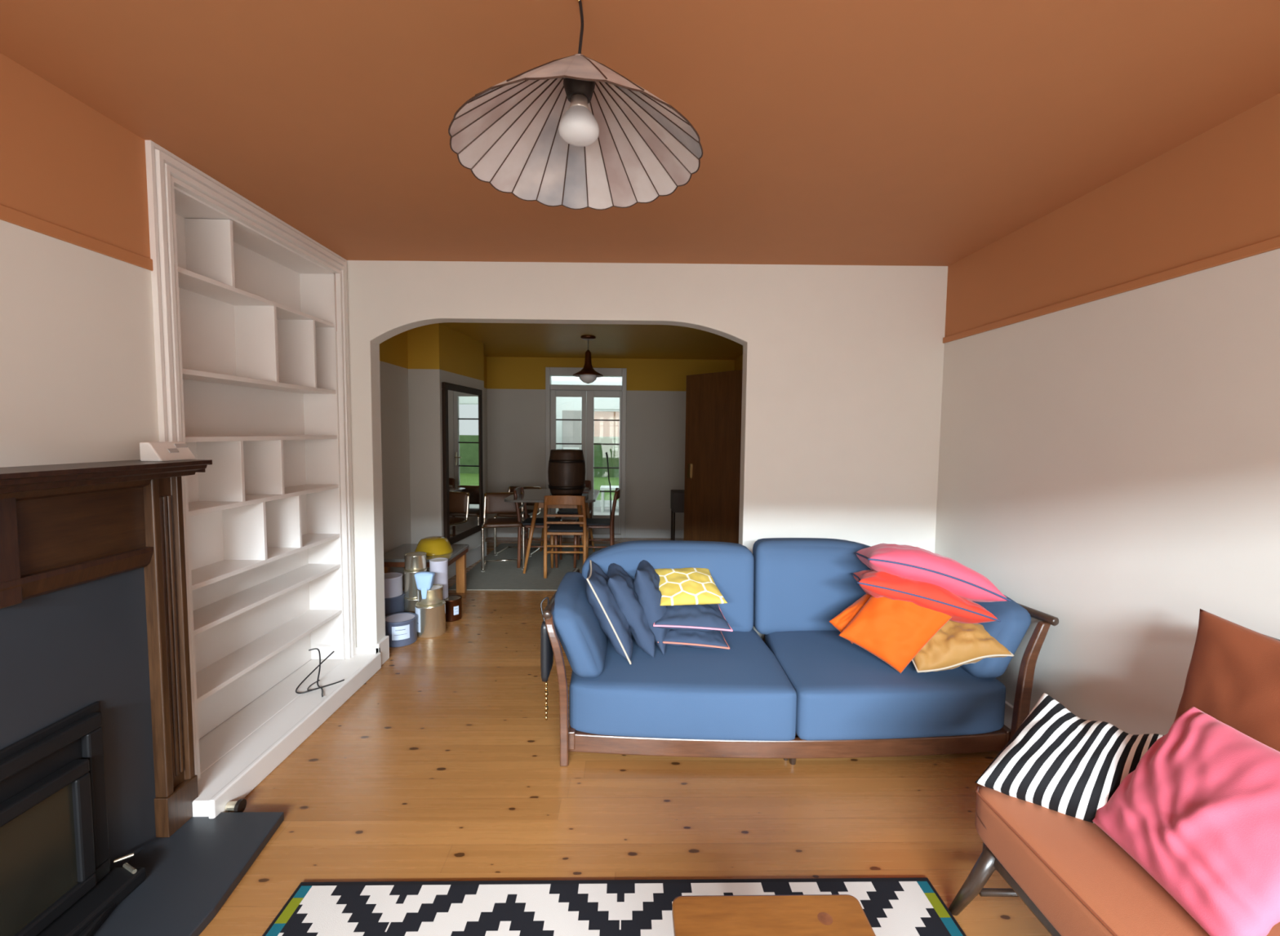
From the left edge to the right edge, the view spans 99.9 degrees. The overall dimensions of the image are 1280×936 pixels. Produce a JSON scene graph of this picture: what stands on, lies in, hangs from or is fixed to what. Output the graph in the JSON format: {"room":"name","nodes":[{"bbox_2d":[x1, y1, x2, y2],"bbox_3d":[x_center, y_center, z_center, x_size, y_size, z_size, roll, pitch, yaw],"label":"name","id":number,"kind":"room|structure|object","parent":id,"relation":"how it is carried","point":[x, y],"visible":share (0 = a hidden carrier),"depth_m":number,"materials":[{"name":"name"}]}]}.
{"room":"living room","nodes":[
{"label":"living room","id":0,"kind":"room"},
{"bbox_2d":[0,53,488,738],"bbox_3d":[-2.026,-0.042,2.912,0.674,2.500,8.900,1,4,-1],"label":"wall","id":1,"kind":"structure","parent":0,"point":[78,382],"depth_m":1.64,"materials":[{"name":"white paint"}]},
{"bbox_2d":[0,204,153,271],"bbox_3d":[-1.635,-0.584,0.150,0.007,0.040,3.445,1,4,-1],"label":"trim","id":2,"kind":"structure","parent":1,"relation":"attached to","point":[7,214],"depth_m":1.57,"materials":[{"name":"paint"}]},
{"bbox_2d":[441,382,483,544],"bbox_3d":[-1.784,-0.055,5.461,0.036,1.538,0.925,1,4,4],"label":"wall mirror","id":3,"kind":"object","parent":1,"relation":"attached to","point":[461,406],"visible":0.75,"depth_m":5.38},
{"bbox_2d":[448,390,479,537],"bbox_3d":[-1.786,-0.056,5.461,0.016,1.420,0.805,1,4,4],"label":"mirror glass","id":4,"kind":"object","parent":3,"relation":"attached to","point":[464,406],"depth_m":5.43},
{"bbox_2d":[551,376,622,449],"bbox_3d":[-0.215,-0.554,10.258,3.800,2.600,0.150,1,4,-1],"label":"sky","id":5,"kind":"structure","parent":0,"point":[566,403],"depth_m":10.12,"materials":[{"name":"white"}]},
{"bbox_2d":[593,408,619,506],"bbox_3d":[-0.639,-0.187,10.249,0.560,1.860,0.060,1,4,-1],"label":"window","id":6,"kind":"structure","parent":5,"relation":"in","point":[597,503],"depth_m":10.27,"materials":[{"name":"white paint"}]},
{"bbox_2d":[486,356,734,529],"bbox_3d":[-0.453,-0.310,7.262,4.000,2.500,0.150,1,4,-1],"label":"wall","id":7,"kind":"structure","parent":0,"point":[655,392],"depth_m":7.17,"materials":[{"name":"white paint"}]},
{"bbox_2d":[426,528,684,579],"bbox_3d":[-0.451,0.934,6.159,3.420,0.160,2.215,1,4,-1],"label":"baseboard","id":8,"kind":"structure","parent":7,"relation":"attached to","point":[473,556],"depth_m":7.22,"materials":[{"name":"grey paint"}]},
{"bbox_2d":[545,367,626,537],"bbox_3d":[-0.724,-0.196,7.230,1.070,2.270,0.158,1,4,-1],"label":"door","id":9,"kind":"structure","parent":7,"relation":"in","point":[588,393],"depth_m":7.17,"materials":[{"name":"grey paint"}]},
{"bbox_2d":[198,506,1051,935],"bbox_3d":[-0.105,1.185,4.386,4.600,0.100,12.200,1,4,-1],"label":"floor","id":10,"kind":"structure","parent":0,"point":[444,765],"depth_m":2.07,"materials":[{"name":"brown wood"}]},
{"bbox_2d":[93,812,284,935],"bbox_3d":[-1.452,1.316,1.156,0.450,0.032,1.595,1,4,-1],"label":"hearth slab","id":11,"kind":"object","parent":10,"relation":"on","point":[192,873],"visible":0.69,"depth_m":1.69,"materials":[{"name":"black stone"}]},
{"bbox_2d":[0,701,146,935],"bbox_3d":[-1.548,1.011,1.209,0.157,0.568,0.944,1,4,-1],"label":"stove","id":12,"kind":"object","parent":11,"relation":"on","point":[57,878],"visible":1,"depth_m":1.47,"materials":[{"name":"black metal"}]},
{"bbox_2d":[0,459,212,869],"bbox_3d":[-1.558,0.660,1.129,0.225,1.282,1.564,1,4,-1],"label":"fireplace surround","id":13,"kind":"object","parent":11,"relation":"on","point":[94,607],"visible":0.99,"depth_m":1.65,"materials":[{"name":"brown wood"}]},
{"bbox_2d":[0,459,212,493],"bbox_3d":[-1.552,0.048,1.087,0.225,0.054,1.508,1,4,-1],"label":"mantel shelf","id":14,"kind":"object","parent":13,"relation":"attached to","point":[36,479],"depth_m":1.47,"materials":[{"name":"brown wood"}]},
{"bbox_2d":[139,441,195,461],"bbox_3d":[-1.569,-0.056,1.790,0.068,0.061,0.140,1,4,-1],"label":"control box","id":15,"kind":"object","parent":13,"relation":"on","point":[158,451],"visible":1,"depth_m":1.76,"materials":[{"name":"white plastic"}]},
{"bbox_2d":[225,799,246,812],"bbox_3d":[-1.492,1.250,1.981,0.050,0.054,0.048,1,4,-1],"label":"pipe fitting","id":16,"kind":"object","parent":10,"relation":"on","point":[239,806],"visible":0.84,"depth_m":1.97,"materials":[{"name":"metal"}]},
{"bbox_2d":[144,140,381,818],"bbox_3d":[-1.702,0.043,2.492,0.368,2.392,1.318,1,4,-1],"label":"bookcase","id":17,"kind":"object","parent":10,"relation":"on","point":[246,321],"visible":0.82,"depth_m":2.49,"materials":[{"name":"white wood"}]},
{"bbox_2d":[295,648,344,697],"bbox_3d":[-1.665,1.054,2.799,0.214,0.155,0.289,1,4,-1],"label":"cable","id":18,"kind":"object","parent":17,"relation":"on","point":[331,653],"visible":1,"depth_m":2.80,"materials":[{"name":"black plastic"}]},
{"bbox_2d":[384,591,404,616],"bbox_3d":[-1.814,1.032,3.919,0.194,0.230,0.194,1,4,-1],"label":"tin","id":19,"kind":"object","parent":10,"relation":"on","point":[393,605],"visible":0.2,"depth_m":3.84,"materials":[{"name":"blue metal"}]},
{"bbox_2d":[384,572,403,598],"bbox_3d":[-1.812,0.847,3.887,0.180,0.140,0.180,1,4,-1],"label":"tin","id":20,"kind":"object","parent":19,"relation":"on","point":[393,580],"visible":0.65,"depth_m":3.83,"materials":[{"name":"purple metal"}]},
{"bbox_2d":[385,612,417,647],"bbox_3d":[-1.613,1.086,3.616,0.214,0.165,0.215,1,4,-1],"label":"tin","id":21,"kind":"object","parent":10,"relation":"on","point":[401,628],"visible":0.91,"depth_m":3.54,"materials":[{"name":"blue metal"}]},
{"bbox_2d":[404,597,417,613],"bbox_3d":[-1.645,1.045,3.974,0.184,0.200,0.184,1,4,-1],"label":"tin","id":22,"kind":"object","parent":10,"relation":"on","point":[409,604],"visible":0.15,"depth_m":3.88,"materials":[{"name":"silver metal"}]},
{"bbox_2d":[403,568,426,599],"bbox_3d":[-1.653,0.845,3.960,0.159,0.200,0.159,1,4,-1],"label":"tin","id":23,"kind":"object","parent":22,"relation":"on","point":[411,591],"visible":0.55,"depth_m":3.89,"materials":[{"name":"silver metal"}]},
{"bbox_2d":[404,551,426,571],"bbox_3d":[-1.657,0.689,3.970,0.153,0.110,0.153,1,4,-1],"label":"tin","id":24,"kind":"object","parent":23,"relation":"on","point":[415,561],"visible":1,"depth_m":3.91,"materials":[{"name":"silver metal"}]},
{"bbox_2d":[383,543,468,593],"bbox_3d":[-1.795,0.900,4.482,0.580,0.420,0.580,1,4,-1],"label":"side table","id":25,"kind":"object","parent":10,"relation":"on","point":[394,557],"visible":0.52,"depth_m":4.50,"materials":[{"name":"brown wood"}]},
{"bbox_2d":[414,536,453,555],"bbox_3d":[-1.702,0.631,4.436,0.310,0.123,0.310,1,4,-1],"label":"bowl","id":26,"kind":"object","parent":25,"relation":"on","point":[431,545],"visible":0.97,"depth_m":4.34,"materials":[{"name":"ceramic"}]},
{"bbox_2d":[415,600,445,638],"bbox_3d":[-1.466,1.053,3.768,0.200,0.215,0.200,1,4,-1],"label":"tin","id":27,"kind":"object","parent":10,"relation":"on","point":[431,620],"visible":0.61,"depth_m":3.69,"materials":[{"name":"gold metal"}]},
{"bbox_2d":[417,583,443,605],"bbox_3d":[-1.475,0.891,3.787,0.167,0.105,0.167,1,4,-1],"label":"tin","id":28,"kind":"object","parent":27,"relation":"on","point":[434,596],"visible":0.69,"depth_m":3.73,"materials":[{"name":"gold metal"}]},
{"bbox_2d":[414,571,435,599],"bbox_3d":[-1.493,0.810,3.731,0.129,0.183,0.084,1,4,-1],"label":"paintbrush","id":29,"kind":"object","parent":28,"relation":"on","point":[424,580],"visible":1,"depth_m":3.70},
{"bbox_2d":[429,557,448,599],"bbox_3d":[-1.515,0.835,4.053,0.133,0.290,0.133,1,4,-1],"label":"tin","id":30,"kind":"object","parent":10,"relation":"on","point":[439,566],"visible":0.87,"depth_m":4.01,"materials":[{"name":"white metal"}]},
{"bbox_2d":[443,595,462,622],"bbox_3d":[-1.428,1.061,4.069,0.153,0.160,0.153,1,4,-1],"label":"tin","id":31,"kind":"object","parent":10,"relation":"on","point":[453,602],"visible":0.8,"depth_m":4.01,"materials":[{"name":"orange metal"}]},
{"bbox_2d":[448,543,609,591],"bbox_3d":[-0.710,1.030,5.817,2.050,0.008,2.000,1,4,-1],"label":"rug","id":32,"kind":"object","parent":10,"relation":"on","point":[497,575],"visible":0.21,"depth_m":5.43,"materials":[{"name":"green fabric"}]},
{"bbox_2d":[480,492,524,572],"bbox_3d":[-1.431,0.657,5.644,0.436,0.756,0.475,0,4,-13],"label":"chair","id":33,"kind":"object","parent":32,"relation":"on","point":[494,503],"visible":0.85,"depth_m":5.77,"materials":[{"name":"brown leather"}]},
{"bbox_2d":[493,486,541,556],"bbox_3d":[-1.419,0.615,6.293,0.436,0.756,0.475,1,4,7],"label":"chair","id":34,"kind":"object","parent":32,"relation":"on","point":[511,489],"visible":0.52,"depth_m":6.18,"materials":[{"name":"metal"}]},
{"bbox_2d":[513,487,562,568],"bbox_3d":[-1.092,0.619,5.752,0.484,0.814,0.417,1,4,-1],"label":"dining chair","id":35,"kind":"object","parent":32,"relation":"on","point":[539,522],"visible":0.74,"depth_m":5.59,"materials":[{"name":"brown wood"}]},
{"bbox_2d":[503,488,599,573],"bbox_3d":[-0.922,0.654,5.856,0.920,0.740,1.063,1,4,-1],"label":"dining table","id":36,"kind":"object","parent":32,"relation":"on","point":[536,496],"visible":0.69,"depth_m":5.43,"materials":[{"name":"brown wood"}]},
{"bbox_2d":[550,492,588,500],"bbox_3d":[-0.731,0.285,5.502,0.380,0.044,0.380,1,4,-1],"label":"wooden tray","id":37,"kind":"object","parent":36,"relation":"on","point":[584,494],"visible":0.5,"depth_m":5.54,"materials":[{"name":"wood"}]},
{"bbox_2d":[547,449,585,496],"bbox_3d":[-0.743,0.048,5.461,0.380,0.465,0.380,1,4,-1],"label":"barrel","id":38,"kind":"object","parent":37,"relation":"on","point":[566,468],"visible":0.98,"depth_m":5.31,"materials":[{"name":"brown wood"}]},
{"bbox_2d":[543,495,588,578],"bbox_3d":[-0.726,0.650,5.348,0.417,0.814,0.484,1,4,-1],"label":"dining chair","id":39,"kind":"object","parent":32,"relation":"on","point":[557,528],"visible":0.97,"depth_m":5.18,"materials":[{"name":"brown wood"}]},
{"bbox_2d":[555,480,591,551],"bbox_3d":[-0.807,0.569,6.568,0.417,0.814,0.484,1,4,-1],"label":"dining chair","id":40,"kind":"object","parent":32,"relation":"on","point":[588,483],"visible":0.3,"depth_m":6.64,"materials":[{"name":"brown wood"}]},
{"bbox_2d":[573,488,620,568],"bbox_3d":[-0.458,0.625,5.765,0.484,0.814,0.417,1,4,-1],"label":"dining chair","id":41,"kind":"object","parent":32,"relation":"on","point":[591,522],"visible":0.81,"depth_m":5.59,"materials":[{"name":"brown wood"}]},
{"bbox_2d":[605,452,611,519],"bbox_3d":[-0.386,0.394,6.533,0.080,1.175,0.024,1,4,-1],"label":"pole","id":42,"kind":"object","parent":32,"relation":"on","point":[606,455],"visible":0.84,"depth_m":6.52,"materials":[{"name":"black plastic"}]},
{"bbox_2d":[562,409,582,449],"bbox_3d":[-1.207,-0.126,9.682,0.320,1.800,0.615,1,4,-1],"label":"fridge","id":43,"kind":"object","parent":10,"relation":"on","point":[571,429],"visible":0.44,"depth_m":9.36,"materials":[{"name":"metal"}]},
{"bbox_2d":[600,485,618,512],"bbox_3d":[-0.515,0.558,9.749,0.400,0.440,0.400,1,4,-1],"label":"bench","id":44,"kind":"object","parent":10,"relation":"on","point":[602,487],"visible":0.52,"depth_m":9.57,"materials":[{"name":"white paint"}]},
{"bbox_2d":[262,877,966,935],"bbox_3d":[-0.038,1.404,0.223,1.979,0.008,2.962,1,4,-1],"label":"rug","id":45,"kind":"object","parent":10,"relation":"on","point":[892,907],"visible":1,"depth_m":1.61,"materials":[{"name":"fabric"}]},
{"bbox_2d":[671,894,875,935],"bbox_3d":[0.280,1.162,0.906,0.412,0.393,0.604,1,4,-1],"label":"coffee table","id":46,"kind":"object","parent":45,"relation":"on","point":[797,915],"visible":1,"depth_m":1.14,"materials":[{"name":"orange wood"}]},
{"bbox_2d":[670,489,684,540],"bbox_3d":[0.677,0.637,6.982,0.535,0.670,0.380,1,4,-1],"label":"base cabinet","id":47,"kind":"object","parent":10,"relation":"on","point":[677,504],"visible":0.44,"depth_m":6.78,"materials":[{"name":"black wood"}]},
{"bbox_2d":[542,537,1058,766],"bbox_3d":[0.672,0.829,2.706,2.188,0.845,0.922,1,4,-1],"label":"sofa","id":48,"kind":"object","parent":10,"relation":"on","point":[752,699],"visible":0.69,"depth_m":2.34,"materials":[{"name":"blue fabric"}]},
{"bbox_2d":[540,596,553,720],"bbox_3d":[-0.411,0.834,2.382,0.048,0.550,0.170,1,4,-1],"label":"shoulder bag","id":49,"kind":"object","parent":48,"relation":"hanging from","point":[546,650],"visible":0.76,"depth_m":2.30,"materials":[{"name":"black leather"}]},
{"bbox_2d":[552,572,608,678],"bbox_3d":[-0.285,0.746,2.639,0.251,0.370,0.692,1,4,-1],"label":"cushion","id":50,"kind":"object","parent":48,"relation":"on","point":[582,638],"depth_m":2.35,"materials":[{"name":"blue fabric"}]},
{"bbox_2d":[585,560,632,664],"bbox_3d":[-0.152,0.689,2.638,0.241,0.380,0.437,1,4,-1],"label":"cushion","id":51,"kind":"object","parent":48,"relation":"on","point":[614,624],"visible":0.9,"depth_m":2.49,"materials":[{"name":"blue fabric"}]},
{"bbox_2d":[607,563,655,657],"bbox_3d":[-0.049,0.691,2.701,0.243,0.363,0.420,1,4,-1],"label":"cushion","id":52,"kind":"object","parent":48,"relation":"on","point":[620,583],"visible":0.67,"depth_m":2.55,"materials":[{"name":"blue fabric"}]},
{"bbox_2d":[633,560,670,654],"bbox_3d":[0.065,0.677,2.727,0.198,0.390,0.396,1,4,6],"label":"cushion","id":53,"kind":"object","parent":48,"relation":"on","point":[646,580],"visible":0.72,"depth_m":2.60,"materials":[{"name":"blue fabric"}]},
{"bbox_2d":[582,540,754,631],"bbox_3d":[0.149,0.653,2.949,0.927,0.499,0.228,1,4,-1],"label":"cushion","id":54,"kind":"object","parent":48,"relation":"on","point":[731,566],"depth_m":2.86,"materials":[{"name":"blue fabric"}]},
{"bbox_2d":[568,628,796,741],"bbox_3d":[0.171,1.014,2.630,0.994,0.271,0.767,1,4,-1],"label":"seat cushion","id":55,"kind":"object","parent":48,"relation":"on","point":[746,691],"depth_m":2.29,"materials":[{"name":"blue fabric"}]},
{"bbox_2d":[657,629,729,649],"bbox_3d":[0.254,0.822,2.711,0.347,0.108,0.299,1,4,-1],"label":"cushion","id":56,"kind":"object","parent":48,"relation":"on","point":[713,640],"visible":0.44,"depth_m":2.58,"materials":[{"name":"blue fabric"}]},
{"bbox_2d":[653,604,733,631],"bbox_3d":[0.250,0.729,2.709,0.381,0.127,0.309,1,4,-1],"label":"cushion","id":57,"kind":"object","parent":56,"relation":"on","point":[700,618],"visible":0.66,"depth_m":2.59,"materials":[{"name":"blue fabric"}]},
{"bbox_2d":[654,567,727,605],"bbox_3d":[0.232,0.600,2.741,0.383,0.136,0.280,1,4,-1],"label":"cushion","id":58,"kind":"object","parent":57,"relation":"on","point":[682,586],"visible":0.91,"depth_m":2.67,"materials":[{"name":"yellow fabric"}]},
{"bbox_2d":[752,537,871,635],"bbox_3d":[1.095,0.652,2.968,0.950,0.517,0.231,1,4,-1],"label":"cushion","id":59,"kind":"object","parent":48,"relation":"on","point":[800,585],"depth_m":2.87,"materials":[{"name":"blue fabric"}]},
{"bbox_2d":[828,593,871,644],"bbox_3d":[1.127,0.696,2.640,0.401,0.270,0.147,-1,4,-18],"label":"cushion","id":60,"kind":"object","parent":48,"relation":"on","point":[842,620],"visible":0.32,"depth_m":2.60,"materials":[{"name":"orange fabric"}]},
{"bbox_2d":[764,631,1005,740],"bbox_3d":[1.145,1.024,2.651,0.976,0.267,0.767,1,4,-1],"label":"seat cushion","id":61,"kind":"object","parent":48,"relation":"on","point":[842,691],"depth_m":2.32,"materials":[{"name":"blue fabric"}]},
{"bbox_2d":[838,595,951,673],"bbox_3d":[1.191,0.700,2.490,0.505,0.438,0.218,1,4,-1],"label":"cushion","id":62,"kind":"object","parent":48,"relation":"on","point":[894,632],"visible":0.71,"depth_m":2.43,"materials":[{"name":"orange fabric"}]},
{"bbox_2d":[851,569,1000,623],"bbox_3d":[1.322,0.602,2.557,0.577,0.232,0.366,2,4,16],"label":"cushion","id":63,"kind":"object","parent":48,"relation":"on","point":[877,584],"visible":0.84,"depth_m":2.41,"materials":[{"name":"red fabric"}]},
{"bbox_2d":[854,543,1010,602],"bbox_3d":[1.368,0.494,2.582,0.598,0.243,0.379,2,4,16],"label":"cushion","id":64,"kind":"object","parent":63,"relation":"on","point":[905,562],"visible":0.91,"depth_m":2.43,"materials":[{"name":"pink fabric"}]},
{"bbox_2d":[911,620,1013,672],"bbox_3d":[1.417,0.787,2.510,0.402,0.243,0.403,1,4,-1],"label":"cushion","id":65,"kind":"object","parent":48,"relation":"on","point":[955,645],"visible":0.52,"depth_m":2.37,"materials":[{"name":"yellow fabric"}]},
{"bbox_2d":[960,595,1031,679],"bbox_3d":[1.602,0.763,2.680,0.261,0.370,0.692,1,4,-1],"label":"cushion","id":66,"kind":"object","parent":48,"relation":"on","point":[1015,618],"depth_m":2.37,"materials":[{"name":"blue fabric"}]},
{"bbox_2d":[948,608,1279,935],"bbox_3d":[1.340,0.899,1.185,0.806,0.932,0.829,1,4,-1],"label":"armchair","id":67,"kind":"object","parent":10,"relation":"on","point":[1073,877],"visible":0.52,"depth_m":1.34,"materials":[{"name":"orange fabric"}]},
{"bbox_2d":[974,693,1164,823],"bbox_3d":[1.237,0.831,1.534,0.478,0.251,0.302,-2,4,-33],"label":"cushion","id":68,"kind":"object","parent":67,"relation":"on","point":[1057,760],"visible":0.77,"depth_m":1.47,"materials":[{"name":"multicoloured fabric"}]},
{"bbox_2d":[974,786,1279,935],"bbox_3d":[1.295,1.024,1.187,0.662,0.172,0.818,1,4,-1],"label":"seat cushion","id":69,"kind":"object","parent":67,"relation":"on","point":[1081,882],"depth_m":1.27,"materials":[{"name":"orange fabric"}]},
{"bbox_2d":[1092,706,1279,935],"bbox_3d":[1.283,0.775,1.208,0.324,0.312,0.395,1,4,-1],"label":"cushion","id":70,"kind":"object","parent":67,"relation":"on","point":[1199,811],"visible":1,"depth_m":1.16,"materials":[{"name":"pink fabric"}]},
{"bbox_2d":[1173,608,1279,751],"bbox_3d":[1.578,0.686,1.213,0.185,0.505,0.745,1,4,-1],"label":"cushion","id":71,"kind":"object","parent":67,"relation":"on","point":[1233,677],"depth_m":1.41,"materials":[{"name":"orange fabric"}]},
{"bbox_2d":[0,0,1279,359],"bbox_3d":[-0.098,-1.256,2.772,4.500,0.217,9.100,1,4,-1],"label":"ceiling","id":72,"kind":"structure","parent":0,"point":[831,132],"depth_m":1.61,"materials":[{"name":"paint"}]},
{"bbox_2d":[448,0,702,210],"bbox_3d":[-0.137,-0.881,1.210,0.558,0.360,0.558,2,4,14],"label":"pendant lamp","id":73,"kind":"object","parent":72,"relation":"hanging from","point":[573,132],"visible":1,"depth_m":1.28,"materials":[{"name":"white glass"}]},
{"bbox_2d":[573,335,603,383],"bbox_3d":[-0.534,-1.109,5.529,0.316,0.482,0.316,1,4,-1],"label":"pendant lamp","id":74,"kind":"object","parent":72,"relation":"hanging from","point":[587,375],"visible":1,"depth_m":5.49,"materials":[{"name":"brown metal"}]},
{"bbox_2d":[346,260,947,646],"bbox_3d":[-0.089,-0.043,3.243,4.160,2.500,0.120,1,4,-1],"label":"wall","id":75,"kind":"structure","parent":0,"point":[843,365],"depth_m":3.17,"materials":[{"name":"white paint"}]},
{"bbox_2d":[355,635,389,665],"bbox_3d":[0.038,1.134,3.313,3.480,0.145,0.140,1,4,-1],"label":"baseboard","id":76,"kind":"structure","parent":75,"relation":"attached to","point":[382,646],"depth_m":3.23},
{"bbox_2d":[734,355,742,370],"bbox_3d":[1.387,-0.164,5.331,0.200,2.500,4.000,1,4,-1],"label":"wall","id":77,"kind":"structure","parent":0,"point":[738,362],"depth_m":6.86,"materials":[{"name":"yellow paint"}]},
{"bbox_2d":[684,369,742,543],"bbox_3d":[0.824,0.105,4.946,0.053,1.980,1.134,-3,5,-41],"label":"door","id":78,"kind":"structure","parent":77,"relation":"in","point":[713,401],"depth_m":5.07,"materials":[{"name":"brown wood"}]},
{"bbox_2d":[934,93,1279,735],"bbox_3d":[1.939,0.129,0.951,0.200,2.500,4.800,1,4,-1],"label":"wall","id":79,"kind":"structure","parent":0,"point":[1110,465],"depth_m":2.01,"materials":[{"name":"white paint"}]},
{"bbox_2d":[1004,700,1013,729],"bbox_3d":[1.819,1.315,0.956,0.018,0.130,4.660,1,4,-1],"label":"baseboard","id":80,"kind":"structure","parent":79,"relation":"attached to","point":[1008,707],"depth_m":2.59,"materials":[{"name":"white paint"}]},
{"bbox_2d":[942,235,1279,343],"bbox_3d":[1.842,-0.600,0.841,0.012,0.034,4.679,1,4,-1],"label":"trim","id":81,"kind":"structure","parent":79,"relation":"attached to","point":[1272,244],"depth_m":1.95,"materials":[{"name":"paint"}]},
{"label":"outside","id":82,"kind":"structure","parent":0,"visible":0},
{"bbox_2d":[593,477,618,500],"bbox_3d":[-0.543,0.063,25.253,28.000,0.100,29.600,1,4,-1],"label":"ground","id":83,"kind":"structure","parent":82,"point":[598,482],"depth_m":17.34,"materials":[{"name":"green plant"}]},
{"bbox_2d":[594,436,619,477],"bbox_3d":[-0.437,-0.427,20.512,28.000,1.500,1.000,1,4,-1],"label":"hedge","id":84,"kind":"object","parent":83,"relation":"on","point":[600,458],"visible":0.02,"depth_m":20.00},
{"bbox_2d":[594,411,619,436],"bbox_3d":[-1.657,-2.703,31.713,17.000,4.550,4.300,1,4,-1],"label":"brick house","id":85,"kind":"structure","parent":83,"relation":"on","point":[602,428],"depth_m":29.87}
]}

